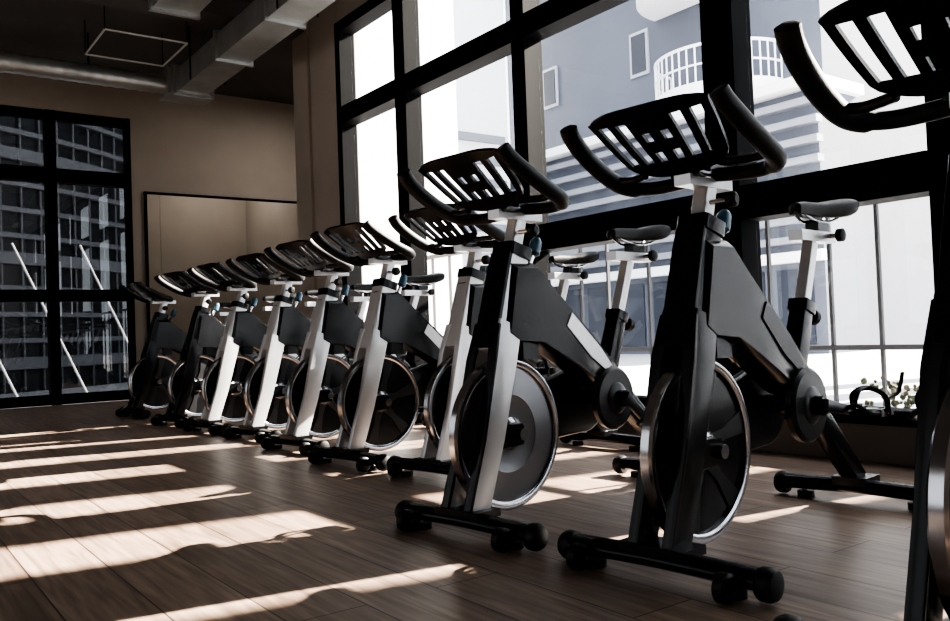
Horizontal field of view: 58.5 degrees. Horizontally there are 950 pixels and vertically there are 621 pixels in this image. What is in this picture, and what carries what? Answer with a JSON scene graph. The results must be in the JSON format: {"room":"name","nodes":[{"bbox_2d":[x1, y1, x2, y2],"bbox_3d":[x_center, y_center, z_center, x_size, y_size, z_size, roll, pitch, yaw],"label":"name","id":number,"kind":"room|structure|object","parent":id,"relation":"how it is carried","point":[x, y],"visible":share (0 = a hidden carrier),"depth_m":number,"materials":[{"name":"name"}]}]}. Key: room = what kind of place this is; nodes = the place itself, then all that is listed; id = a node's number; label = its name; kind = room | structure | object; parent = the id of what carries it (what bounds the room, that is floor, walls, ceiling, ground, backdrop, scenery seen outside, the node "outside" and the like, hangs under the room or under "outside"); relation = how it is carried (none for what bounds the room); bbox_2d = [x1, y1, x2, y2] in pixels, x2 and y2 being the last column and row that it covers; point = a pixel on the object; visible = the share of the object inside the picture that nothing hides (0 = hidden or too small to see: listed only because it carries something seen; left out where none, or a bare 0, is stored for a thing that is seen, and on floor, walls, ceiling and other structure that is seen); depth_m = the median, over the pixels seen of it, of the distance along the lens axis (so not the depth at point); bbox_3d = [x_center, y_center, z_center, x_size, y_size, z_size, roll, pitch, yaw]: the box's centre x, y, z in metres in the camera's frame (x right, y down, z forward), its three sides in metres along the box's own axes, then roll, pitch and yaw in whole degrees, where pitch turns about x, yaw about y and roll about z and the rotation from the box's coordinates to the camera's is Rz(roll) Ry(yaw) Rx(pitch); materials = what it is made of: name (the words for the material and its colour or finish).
{"room":"gym","nodes":[
{"label":"gym","id":0,"kind":"room"},
{"bbox_2d":[0,72,296,362],"bbox_3d":[-6.165,-0.829,9.053,9.800,3.900,0.200,-1,-2,-36],"label":"wall","id":1,"kind":"structure","parent":0,"point":[228,146],"depth_m":10.80,"materials":[{"name":"beige paint"}]},
{"bbox_2d":[0,105,135,408],"bbox_3d":[-7.158,-0.582,8.281,7.280,3.440,0.170,-1,-2,-36],"label":"window","id":2,"kind":"structure","parent":1,"relation":"in","point":[68,335],"depth_m":9.97,"materials":[{"name":"black"}]},
{"bbox_2d":[143,191,299,362],"bbox_3d":[-3.123,-0.320,11.107,2.280,2.330,0.039,-1,-2,-36],"label":"wall mirror","id":3,"kind":"object","parent":1,"relation":"attached to","point":[183,232],"visible":0.39,"depth_m":10.90,"materials":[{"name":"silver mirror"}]},
{"bbox_2d":[0,0,303,104],"bbox_3d":[-2.101,-3.067,3.466,9.800,0.330,13.800,-1,-2,-36],"label":"ceiling","id":4,"kind":"structure","parent":0,"point":[49,29],"depth_m":8.90,"materials":[{"name":"paint"}]},
{"bbox_2d":[84,6,187,66],"bbox_3d":[-3.332,-2.730,8.318,0.770,0.350,0.820,-1,-2,-36],"label":"frame","id":5,"kind":"object","parent":4,"relation":"attached to","point":[104,29],"visible":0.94,"depth_m":8.27,"materials":[{"name":"silver metal"}]},
{"bbox_2d":[0,0,335,105],"bbox_3d":[-3.252,-2.728,4.069,6.850,0.590,8.800,-1,-2,-36],"label":"ventilation duct","id":6,"kind":"object","parent":4,"relation":"hanging from","point":[262,24],"visible":0.99,"depth_m":8.34,"materials":[{"name":"black metal"}]},
{"bbox_2d":[148,0,211,20],"bbox_3d":[-1.767,-2.834,6.243,0.440,0.370,3.100,-1,-2,-36],"label":"ventilation duct","id":7,"kind":"object","parent":4,"relation":"hanging from","point":[190,9],"visible":1,"depth_m":7.32,"materials":[{"name":"black metal"}]},
{"bbox_2d":[0,400,949,620],"bbox_3d":[-1.956,0.864,3.360,9.800,0.100,13.800,-1,-2,-36],"label":"floor","id":8,"kind":"structure","parent":0,"point":[105,516],"depth_m":2.71,"materials":[{"name":"brown wood"}]},
{"bbox_2d":[115,281,250,418],"bbox_3d":[-2.680,0.354,8.120,1.359,1.228,0.650,-1,-2,-40],"label":"exercise bike","id":9,"kind":"object","parent":8,"relation":"on","point":[148,378],"visible":0.56,"depth_m":7.84,"materials":[{"name":"black paint"}]},
{"bbox_2d":[150,271,296,427],"bbox_3d":[-1.999,0.304,7.183,1.359,1.228,0.650,-1,-2,-44],"label":"exercise bike","id":10,"kind":"object","parent":8,"relation":"on","point":[205,331],"visible":0.48,"depth_m":6.87,"materials":[{"name":"black paint"}]},
{"bbox_2d":[183,262,341,435],"bbox_3d":[-1.519,0.270,6.568,1.359,1.228,0.650,-1,-2,-41],"label":"exercise bike","id":11,"kind":"object","parent":8,"relation":"on","point":[223,381],"visible":0.48,"depth_m":6.28,"materials":[{"name":"black paint"}]},
{"bbox_2d":[222,253,423,442],"bbox_3d":[-1.069,0.238,6.019,1.359,1.228,0.650,-1,-2,-43],"label":"exercise bike","id":12,"kind":"object","parent":8,"relation":"on","point":[265,384],"visible":0.59,"depth_m":5.72,"materials":[{"name":"black paint"}]},
{"bbox_2d":[261,238,444,454],"bbox_3d":[-0.645,0.205,5.375,1.359,1.228,0.650,-1,-2,-42],"label":"exercise bike","id":13,"kind":"object","parent":8,"relation":"on","point":[312,388],"visible":0.67,"depth_m":5.09,"materials":[{"name":"black paint"}]},
{"bbox_2d":[308,220,558,471],"bbox_3d":[-0.233,0.172,4.712,1.359,1.228,0.650,-1,-2,-42],"label":"exercise bike","id":14,"kind":"object","parent":8,"relation":"on","point":[380,397],"visible":0.69,"depth_m":4.44,"materials":[{"name":"black paint"}]},
{"bbox_2d":[387,203,640,476],"bbox_3d":[0.227,0.141,4.218,1.359,1.228,0.650,-1,-2,-43],"label":"exercise bike","id":15,"kind":"object","parent":8,"relation":"on","point":[444,385],"visible":0.48,"depth_m":3.92,"materials":[{"name":"black paint"}]},
{"bbox_2d":[395,142,670,552],"bbox_3d":[0.365,0.107,3.131,1.359,1.228,0.650,-1,-2,-44],"label":"exercise bike","id":16,"kind":"object","parent":8,"relation":"on","point":[507,420],"visible":0.9,"depth_m":2.87,"materials":[{"name":"black paint"}]},
{"bbox_2d":[557,84,913,604],"bbox_3d":[0.876,0.073,2.588,1.359,1.228,0.650,-1,-2,-43],"label":"exercise bike","id":17,"kind":"object","parent":8,"relation":"on","point":[702,424],"visible":0.98,"depth_m":2.32,"materials":[{"name":"black paint"}]},
{"bbox_2d":[773,0,949,620],"bbox_3d":[1.215,0.040,1.808,1.359,1.228,0.650,-1,-2,-41],"label":"exercise bike","id":18,"kind":"object","parent":8,"relation":"on","point":[927,597],"visible":1,"depth_m":1.53,"materials":[{"name":"black paint"}]},
{"bbox_2d":[292,0,916,466],"bbox_3d":[2.090,-1.252,4.703,1.630,3.900,11.000,-1,-2,-36],"label":"wall","id":19,"kind":"structure","parent":0,"point":[313,50],"depth_m":8.18,"materials":[{"name":"paint"}]},
{"bbox_2d":[334,0,408,363],"bbox_3d":[-0.861,-0.916,7.505,0.160,3.600,1.130,-1,-2,-36],"label":"window","id":20,"kind":"structure","parent":19,"relation":"in","point":[351,111],"depth_m":7.85,"materials":[{"name":"black"}]},
{"bbox_2d":[397,0,524,412],"bbox_3d":[-0.072,-0.975,6.429,0.160,3.600,1.540,-1,-2,-36],"label":"window","id":21,"kind":"structure","parent":19,"relation":"in","point":[415,80],"depth_m":6.94,"materials":[{"name":"black"}]},
{"bbox_2d":[516,0,730,404],"bbox_3d":[0.856,-1.144,5.152,0.170,3.400,1.630,-1,-2,-36],"label":"window","id":22,"kind":"structure","parent":19,"relation":"in","point":[536,22],"depth_m":5.43,"materials":[{"name":"black"}]},
{"bbox_2d":[644,405,916,427],"bbox_3d":[2.655,0.440,2.798,0.220,0.025,7.410,-1,-2,-36],"label":"trim","id":23,"kind":"structure","parent":19,"relation":"attached to","point":[901,423],"depth_m":3.79,"materials":[{"name":"black"}]},
{"bbox_2d":[715,0,946,420],"bbox_3d":[1.669,-1.204,4.045,0.170,3.400,1.120,-1,-2,-36],"label":"window","id":24,"kind":"structure","parent":19,"relation":"in","point":[919,174],"depth_m":4.08,"materials":[{"name":"black metal"}]},
{"bbox_2d":[941,16,949,168],"bbox_3d":[2.460,-1.262,2.965,0.170,3.400,1.560,-1,-2,-36],"label":"window","id":25,"kind":"structure","parent":19,"relation":"in","point":[946,120],"depth_m":3.53,"materials":[{"name":"black"}]},
{"label":"outside","id":26,"kind":"structure","parent":0,"visible":0},
{"bbox_2d":[619,350,921,404],"bbox_3d":[3.261,1.356,20.937,150.000,0.280,150.000,-1,-2,-36],"label":"ground","id":27,"kind":"structure","parent":26,"point":[852,366],"depth_m":13.36,"materials":[{"name":"white concrete"}]},
{"bbox_2d":[355,0,462,335],"bbox_3d":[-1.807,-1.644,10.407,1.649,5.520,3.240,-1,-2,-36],"label":"window pane","id":28,"kind":"object","parent":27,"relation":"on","point":[378,181],"visible":0.25,"depth_m":9.10,"materials":[{"name":"clear glass"}]},
{"bbox_2d":[453,0,509,266],"bbox_3d":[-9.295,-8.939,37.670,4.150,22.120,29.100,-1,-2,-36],"label":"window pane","id":29,"kind":"structure","parent":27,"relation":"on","point":[481,95],"depth_m":26.57,"materials":[{"name":"grey"}]},
{"bbox_2d":[427,204,922,405],"bbox_3d":[3.324,-0.099,3.498,0.040,1.480,13.500,-1,-2,-36],"label":"terrace railing","id":30,"kind":"object","parent":27,"relation":"on","point":[833,347],"depth_m":5.10,"materials":[{"name":"grey metal"}]},
{"bbox_2d":[510,74,869,353],"bbox_3d":[4.636,-1.951,25.476,2.280,6.470,13.800,-1,-2,-36],"label":"building","id":31,"kind":"structure","parent":27,"relation":"on","point":[810,142],"depth_m":20.63,"materials":[{"name":"white painted concrete"},{"name":"blue-grey glass"}]},
{"bbox_2d":[505,0,933,344],"bbox_3d":[8.802,-13.824,29.857,10.090,30.120,12.700,-1,-2,-36],"label":"apartment tower","id":32,"kind":"structure","parent":27,"relation":"on","point":[602,64],"depth_m":24.32,"materials":[{"name":"grey"}]},
{"bbox_2d":[636,0,698,20],"bbox_3d":[5.889,-9.648,23.709,2.122,1.420,4.200,-1,-2,-36],"label":"balcony","id":33,"kind":"object","parent":32,"relation":"attached to","point":[654,10],"visible":1,"depth_m":24.86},
{"bbox_2d":[654,37,782,99],"bbox_3d":[6.269,-6.366,23.437,1.922,1.420,3.800,-1,-2,-36],"label":"balcony","id":34,"kind":"object","parent":32,"relation":"attached to","point":[758,80],"visible":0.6,"depth_m":22.64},
{"bbox_2d":[844,377,918,408],"bbox_3d":[3.298,0.591,4.993,0.490,0.384,2.600,-1,-2,-36],"label":"hedge","id":35,"kind":"object","parent":27,"relation":"on","point":[892,386],"visible":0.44,"depth_m":5.66,"materials":[{"name":"green plant"}]}
]}

